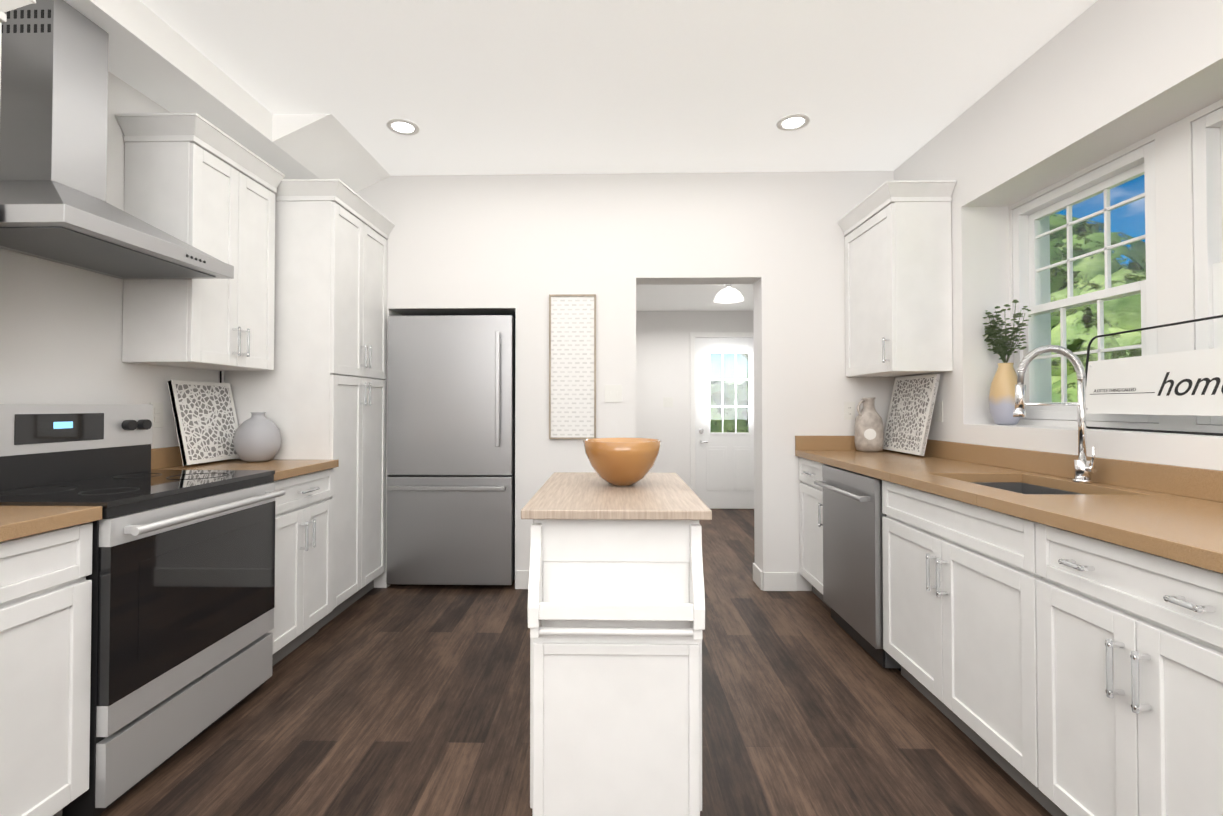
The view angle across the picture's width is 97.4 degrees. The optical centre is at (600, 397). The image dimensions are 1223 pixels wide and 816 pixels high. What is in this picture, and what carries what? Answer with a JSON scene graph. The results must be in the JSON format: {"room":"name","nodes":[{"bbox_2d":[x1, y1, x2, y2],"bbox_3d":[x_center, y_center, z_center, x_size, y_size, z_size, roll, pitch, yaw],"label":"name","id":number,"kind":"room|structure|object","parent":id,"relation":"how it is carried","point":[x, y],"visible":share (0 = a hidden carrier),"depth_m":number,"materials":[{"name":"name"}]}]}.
{"room":"kitchen","nodes":[
{"label":"kitchen","id":0,"kind":"room"},
{"bbox_2d":[98,509,1051,815],"bbox_3d":[0.067,1.311,2.193,4.920,0.100,8.800,0,-1,1],"label":"floor","id":1,"kind":"structure","parent":0,"point":[402,701],"depth_m":2.07,"materials":[{"name":"brown wood"}]},
{"bbox_2d":[0,520,97,815],"bbox_3d":[-1.805,0.799,1.196,0.617,0.895,0.765,0,-1,1],"label":"base cabinet","id":2,"kind":"object","parent":1,"relation":"on","point":[46,593],"depth_m":1.45,"materials":[{"name":"white wood"}]},
{"bbox_2d":[0,506,101,543],"bbox_3d":[-1.809,0.321,0.468,0.642,0.040,2.237,0,-1,1],"label":"countertop","id":3,"kind":"structure","parent":2,"relation":"on","point":[16,522],"depth_m":1.45,"materials":[{"name":"brown wood"}]},
{"bbox_2d":[0,404,285,815],"bbox_3d":[-1.722,0.641,1.976,0.693,1.235,0.786,0,-1,1],"label":"stove","id":4,"kind":"object","parent":1,"relation":"on","point":[182,576],"visible":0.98,"depth_m":1.87,"materials":[{"name":"silver metal"}]},
{"bbox_2d":[267,468,339,665],"bbox_3d":[-1.772,0.820,2.656,0.617,0.895,0.565,0,-1,1],"label":"base cabinet","id":5,"kind":"object","parent":1,"relation":"on","point":[305,516],"depth_m":2.66,"materials":[{"name":"white wood"}]},
{"bbox_2d":[151,460,339,483],"bbox_3d":[-1.759,0.353,2.661,0.642,0.040,0.568,0,-1,1],"label":"countertop","id":6,"kind":"structure","parent":5,"relation":"on","point":[284,469],"depth_m":2.64,"materials":[{"name":"brown wood"}]},
{"bbox_2d":[167,380,239,465],"bbox_3d":[-2.002,0.121,2.743,0.022,0.410,0.390,-12,-1,1],"label":"framed art","id":7,"kind":"object","parent":6,"relation":"on","point":[205,419],"visible":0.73,"depth_m":2.70,"materials":[{"name":"wood"}]},
{"bbox_2d":[233,412,281,461],"bbox_3d":[-1.810,0.206,2.837,0.216,0.258,0.216,0,-1,1],"label":"vase","id":8,"kind":"object","parent":6,"relation":"on","point":[257,436],"visible":1,"depth_m":2.77,"materials":[{"name":"grey ceramic"}]},
{"bbox_2d":[225,192,389,615],"bbox_3d":[-1.763,0.085,3.302,0.607,2.384,0.697,0,-1,1],"label":"tall cabinet","id":9,"kind":"object","parent":1,"relation":"on","point":[286,328],"depth_m":3.02,"materials":[{"name":"white wood"}]},
{"bbox_2d":[387,315,515,584],"bbox_3d":[-1.006,0.369,3.922,0.838,1.835,0.780,0,-1,1],"label":"fridge","id":10,"kind":"object","parent":1,"relation":"on","point":[451,456],"visible":0.88,"depth_m":3.59,"materials":[{"name":"silver metal"}]},
{"bbox_2d":[521,472,711,815],"bbox_3d":[0.049,0.778,1.800,0.502,0.955,0.804,0,-1,1],"label":"island cart","id":11,"kind":"object","parent":1,"relation":"on","point":[616,608],"visible":1,"depth_m":1.48,"materials":[{"name":"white wood"}]},
{"bbox_2d":[583,438,660,485],"bbox_3d":[0.074,0.223,1.859,0.270,0.155,0.270,0,-1,1],"label":"bowl","id":12,"kind":"object","parent":11,"relation":"on","point":[621,461],"visible":1,"depth_m":1.77,"materials":[{"name":"orange ceramic"}]},
{"bbox_2d":[814,465,900,670],"bbox_3d":[1.552,0.825,2.780,0.677,0.890,0.617,0,-1,1],"label":"dishwasher","id":13,"kind":"object","parent":1,"relation":"on","point":[853,514],"visible":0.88,"depth_m":2.68,"materials":[{"name":"silver metal"}]},
{"bbox_2d":[798,456,922,608],"bbox_3d":[1.631,0.830,3.329,0.637,0.895,0.466,0,-1,1],"label":"base cabinet","id":14,"kind":"object","parent":1,"relation":"on","point":[902,504],"depth_m":3.25,"materials":[{"name":"white wood"}]},
{"bbox_2d":[795,448,1046,483],"bbox_3d":[1.610,0.357,2.956,0.662,0.040,1.226,0,-1,1],"label":"countertop","id":15,"kind":"structure","parent":14,"relation":"on","point":[894,467],"depth_m":2.56,"materials":[{"name":"brown wood"}]},
{"bbox_2d":[854,398,883,451],"bbox_3d":[1.725,0.171,3.454,0.168,0.345,0.176,0,-1,1],"label":"jug","id":16,"kind":"object","parent":15,"relation":"on","point":[869,430],"visible":1,"depth_m":3.40,"materials":[{"name":"ceramic"}]},
{"bbox_2d":[883,374,939,455],"bbox_3d":[1.873,0.100,3.269,0.022,0.470,0.470,11,0,3],"label":"carved panel","id":17,"kind":"object","parent":15,"relation":"on","point":[910,413],"visible":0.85,"depth_m":3.22,"materials":[{"name":"wood"}]},
{"bbox_2d":[882,528,1050,813],"bbox_3d":[1.601,0.931,1.982,0.637,0.655,0.955,0,-1,1],"label":"base cabinet","id":18,"kind":"object","parent":1,"relation":"on","point":[977,648],"depth_m":1.85,"materials":[{"name":"white wood"}]},
{"bbox_2d":[1011,516,1222,815],"bbox_3d":[1.585,0.800,1.262,0.637,0.895,0.721,0,-1,1],"label":"base cabinet","id":19,"kind":"object","parent":1,"relation":"on","point":[1051,638],"depth_m":1.29,"materials":[{"name":"white wood"}]},
{"bbox_2d":[975,492,1222,575],"bbox_3d":[1.557,0.323,0.579,0.662,0.040,2.409,0,-1,1],"label":"countertop","id":20,"kind":"structure","parent":19,"relation":"on","point":[1188,530],"depth_m":1.44,"materials":[{"name":"brown wood"}]},
{"bbox_2d":[1013,345,1096,482],"bbox_3d":[1.741,0.059,2.056,0.286,0.528,0.095,0,-1,1],"label":"faucet","id":21,"kind":"object","parent":20,"relation":"on","point":[1084,467],"visible":1,"depth_m":2.06,"materials":[{"name":"silver metal"}]},
{"bbox_2d":[0,0,1222,590],"bbox_3d":[0.042,-0.138,2.215,4.670,2.800,8.800,0,-1,1],"label":"wall","id":22,"kind":"structure","parent":0,"point":[1096,84],"depth_m":3.58,"materials":[{"name":"white paint"}]},
{"bbox_2d":[0,4,11,96],"bbox_3d":[-1.959,-0.668,1.240,0.307,0.990,0.745,0,-1,1],"label":"upper cabinet","id":23,"kind":"object","parent":22,"relation":"attached to","point":[3,17],"depth_m":1.61,"materials":[{"name":"white wood"}]},
{"bbox_2d":[0,0,233,278],"bbox_3d":[-1.846,-0.953,1.982,0.500,0.870,0.722,0,-1,1],"label":"range hood","id":24,"kind":"object","parent":22,"relation":"attached to","point":[55,206],"visible":0.98,"depth_m":1.85,"materials":[{"name":"silver metal"}]},
{"bbox_2d":[150,403,162,427],"bbox_3d":[-2.082,0.081,2.520,0.006,0.118,0.072,0,-1,1],"label":"outlet","id":25,"kind":"object","parent":22,"relation":"attached to","point":[157,415],"visible":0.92,"depth_m":2.52,"materials":[{"name":"white plastic"}]},
{"bbox_2d":[151,446,203,467],"bbox_3d":[-2.105,0.263,1.156,0.019,0.095,3.596,0,-1,1],"label":"backsplash","id":26,"kind":"structure","parent":22,"relation":"attached to","point":[160,457],"depth_m":2.55,"materials":[{"name":"brown wood"}]},
{"bbox_2d":[122,132,279,371],"bbox_3d":[-1.928,-0.648,2.634,0.307,0.990,0.575,0,-1,1],"label":"upper cabinet","id":27,"kind":"object","parent":22,"relation":"attached to","point":[183,185],"depth_m":2.43,"materials":[{"name":"white wood"}]},
{"bbox_2d":[515,570,528,588],"bbox_3d":[-0.161,1.218,3.595,0.827,0.124,0.018,0,-1,1],"label":"baseboard","id":28,"kind":"structure","parent":22,"relation":"attached to","point":[521,576],"depth_m":3.59,"materials":[{"name":"white paint"}]},
{"bbox_2d":[549,294,595,438],"bbox_3d":[-0.189,-0.208,3.608,0.315,0.970,0.022,0,-1,1],"label":"wall art","id":29,"kind":"object","parent":22,"relation":"attached to","point":[572,366],"visible":0.98,"depth_m":3.60,"materials":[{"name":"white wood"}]},
{"bbox_2d":[605,385,621,401],"bbox_3d":[0.084,-0.028,3.605,0.118,0.118,0.012,0,-1,1],"label":"light switch","id":30,"kind":"object","parent":22,"relation":"attached to","point":[613,393],"visible":1,"depth_m":3.61,"materials":[{"name":"white plastic"}]},
{"bbox_2d":[663,397,672,406],"bbox_3d":[0.801,0.052,6.389,0.118,0.118,0.012,0,-1,1],"label":"light switch","id":31,"kind":"object","parent":22,"relation":"attached to","point":[667,401],"visible":1,"depth_m":6.39,"materials":[{"name":"white plastic"}]},
{"bbox_2d":[690,332,753,492],"bbox_3d":[0.823,0.271,6.384,2.310,2.099,0.017,0,-1,1],"label":"door frame","id":32,"kind":"structure","parent":22,"relation":"attached to","point":[692,334],"depth_m":6.37,"materials":[{"name":"white paint"}]},
{"bbox_2d":[695,338,753,508],"bbox_3d":[1.531,0.301,6.385,0.812,2.030,0.104,0,-1,1],"label":"back door","id":33,"kind":"structure","parent":22,"relation":"in","point":[724,470],"depth_m":6.39,"materials":[{"name":"white paint"}]},
{"bbox_2d":[753,562,796,582],"bbox_3d":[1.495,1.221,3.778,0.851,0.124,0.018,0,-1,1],"label":"baseboard","id":34,"kind":"structure","parent":22,"relation":"attached to","point":[775,581],"depth_m":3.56,"materials":[{"name":"white paint"}]},
{"bbox_2d":[795,436,855,447],"bbox_3d":[1.615,0.299,3.560,0.643,0.095,0.020,0,-1,1],"label":"backsplash","id":35,"kind":"structure","parent":22,"relation":"attached to","point":[800,441],"depth_m":3.55,"materials":[{"name":"brown wood"}]},
{"bbox_2d":[844,402,854,419],"bbox_3d":[1.654,0.086,3.571,0.072,0.118,0.007,0,-1,1],"label":"outlet","id":36,"kind":"object","parent":22,"relation":"attached to","point":[849,410],"visible":1,"depth_m":3.57,"materials":[{"name":"white plastic"}]},
{"bbox_2d":[843,192,952,376],"bbox_3d":[1.785,-0.626,3.276,0.327,0.965,0.607,0,-1,1],"label":"upper cabinet","id":37,"kind":"object","parent":22,"relation":"attached to","point":[898,254],"depth_m":2.98,"materials":[{"name":"white wood"}]},
{"bbox_2d":[935,401,942,421],"bbox_3d":[1.942,0.079,3.089,0.006,0.118,0.072,0,-1,1],"label":"outlet","id":38,"kind":"object","parent":22,"relation":"attached to","point":[938,411],"visible":1,"depth_m":3.08,"materials":[{"name":"white plastic"}]},
{"bbox_2d":[923,480,1010,559],"bbox_3d":[1.413,0.464,2.065,0.012,0.200,0.561,0,-1,1],"label":"drawer front","id":39,"kind":"structure","parent":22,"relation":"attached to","point":[952,512],"depth_m":1.89,"materials":[{"name":"white wood"}]},
{"bbox_2d":[982,300,1030,424],"bbox_3d":[2.063,-0.172,2.717,0.144,0.620,0.301,0,-1,1],"label":"vase","id":40,"kind":"object","parent":22,"relation":"on","point":[1002,396],"visible":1,"depth_m":2.71,"materials":[{"name":"yellow ceramic"}]},
{"bbox_2d":[895,440,1222,499],"bbox_3d":[1.651,0.388,1.469,0.514,0.335,4.196,0,-1,1],"label":"backsplash","id":41,"kind":"structure","parent":22,"relation":"attached to","point":[1207,484],"depth_m":2.03,"materials":[{"name":"brown wood"}]},
{"bbox_2d":[1012,141,1158,422],"bbox_3d":[2.236,-0.452,2.480,0.100,1.111,0.756,0,-1,1],"label":"window","id":42,"kind":"structure","parent":22,"relation":"in","point":[1030,215],"depth_m":2.50,"materials":[{"name":"white plastic"}]},
{"bbox_2d":[1085,315,1222,435],"bbox_3d":[2.056,-0.072,1.981,0.010,0.399,0.729,6,0,8],"label":"home sign","id":43,"kind":"object","parent":22,"relation":"on","point":[1184,383],"visible":1,"depth_m":1.97,"materials":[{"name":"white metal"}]},
{"bbox_2d":[1192,107,1222,424],"bbox_3d":[2.216,-0.465,1.591,0.100,1.111,0.756,0,-1,1],"label":"window","id":44,"kind":"structure","parent":22,"relation":"in","point":[1207,138],"depth_m":1.93,"materials":[{"name":"white plastic"}]},
{"bbox_2d":[139,0,1096,310],"bbox_3d":[0.042,-1.378,2.233,4.670,0.560,8.800,0,-1,1],"label":"ceiling","id":45,"kind":"structure","parent":0,"point":[571,86],"depth_m":2.55,"materials":[{"name":"white paint"}]},
{"bbox_2d":[64,0,390,192],"bbox_3d":[-1.809,-1.482,0.876,0.629,0.149,5.598,0,-1,1],"label":"soffit beam","id":46,"kind":"structure","parent":45,"relation":"attached to","point":[153,56],"depth_m":2.56,"materials":[{"name":"white paint"}]},
{"bbox_2d":[386,118,419,134],"bbox_3d":[-1.111,-1.521,3.021,0.176,0.008,0.176,0,-1,1],"label":"recessed light","id":47,"kind":"object","parent":45,"relation":"in","point":[402,126],"visible":0.98,"depth_m":3.02,"materials":[{"name":"white paint"}]},
{"bbox_2d":[714,284,743,303],"bbox_3d":[1.167,-0.972,4.903,0.270,0.174,0.270,0,-1,1],"label":"light","id":48,"kind":"object","parent":45,"relation":"attached to","point":[728,294],"visible":0.79,"depth_m":4.83,"materials":[{"name":"white glass"}]},
{"bbox_2d":[776,114,809,130],"bbox_3d":[1.064,-1.522,2.972,0.176,0.008,0.176,0,-1,1],"label":"recessed light","id":49,"kind":"object","parent":45,"relation":"in","point":[792,122],"visible":0.98,"depth_m":2.97,"materials":[{"name":"white paint"}]},
{"label":"outside","id":50,"kind":"structure","parent":0,"visible":0},
{"bbox_3d":[5.046,1.699,4.777,70.000,0.100,70.000,0,-1,1],"label":"ground","id":51,"kind":"structure","parent":50,"visible":0},
{"bbox_2d":[710,214,1145,432],"bbox_3d":[5.154,-2.376,7.123,17.730,8.216,18.041,0,-1,1],"label":"trees","id":52,"kind":"object","parent":51,"relation":"on","point":[1085,268],"depth_m":6.83,"materials":[{"name":"green plant"}]}
]}

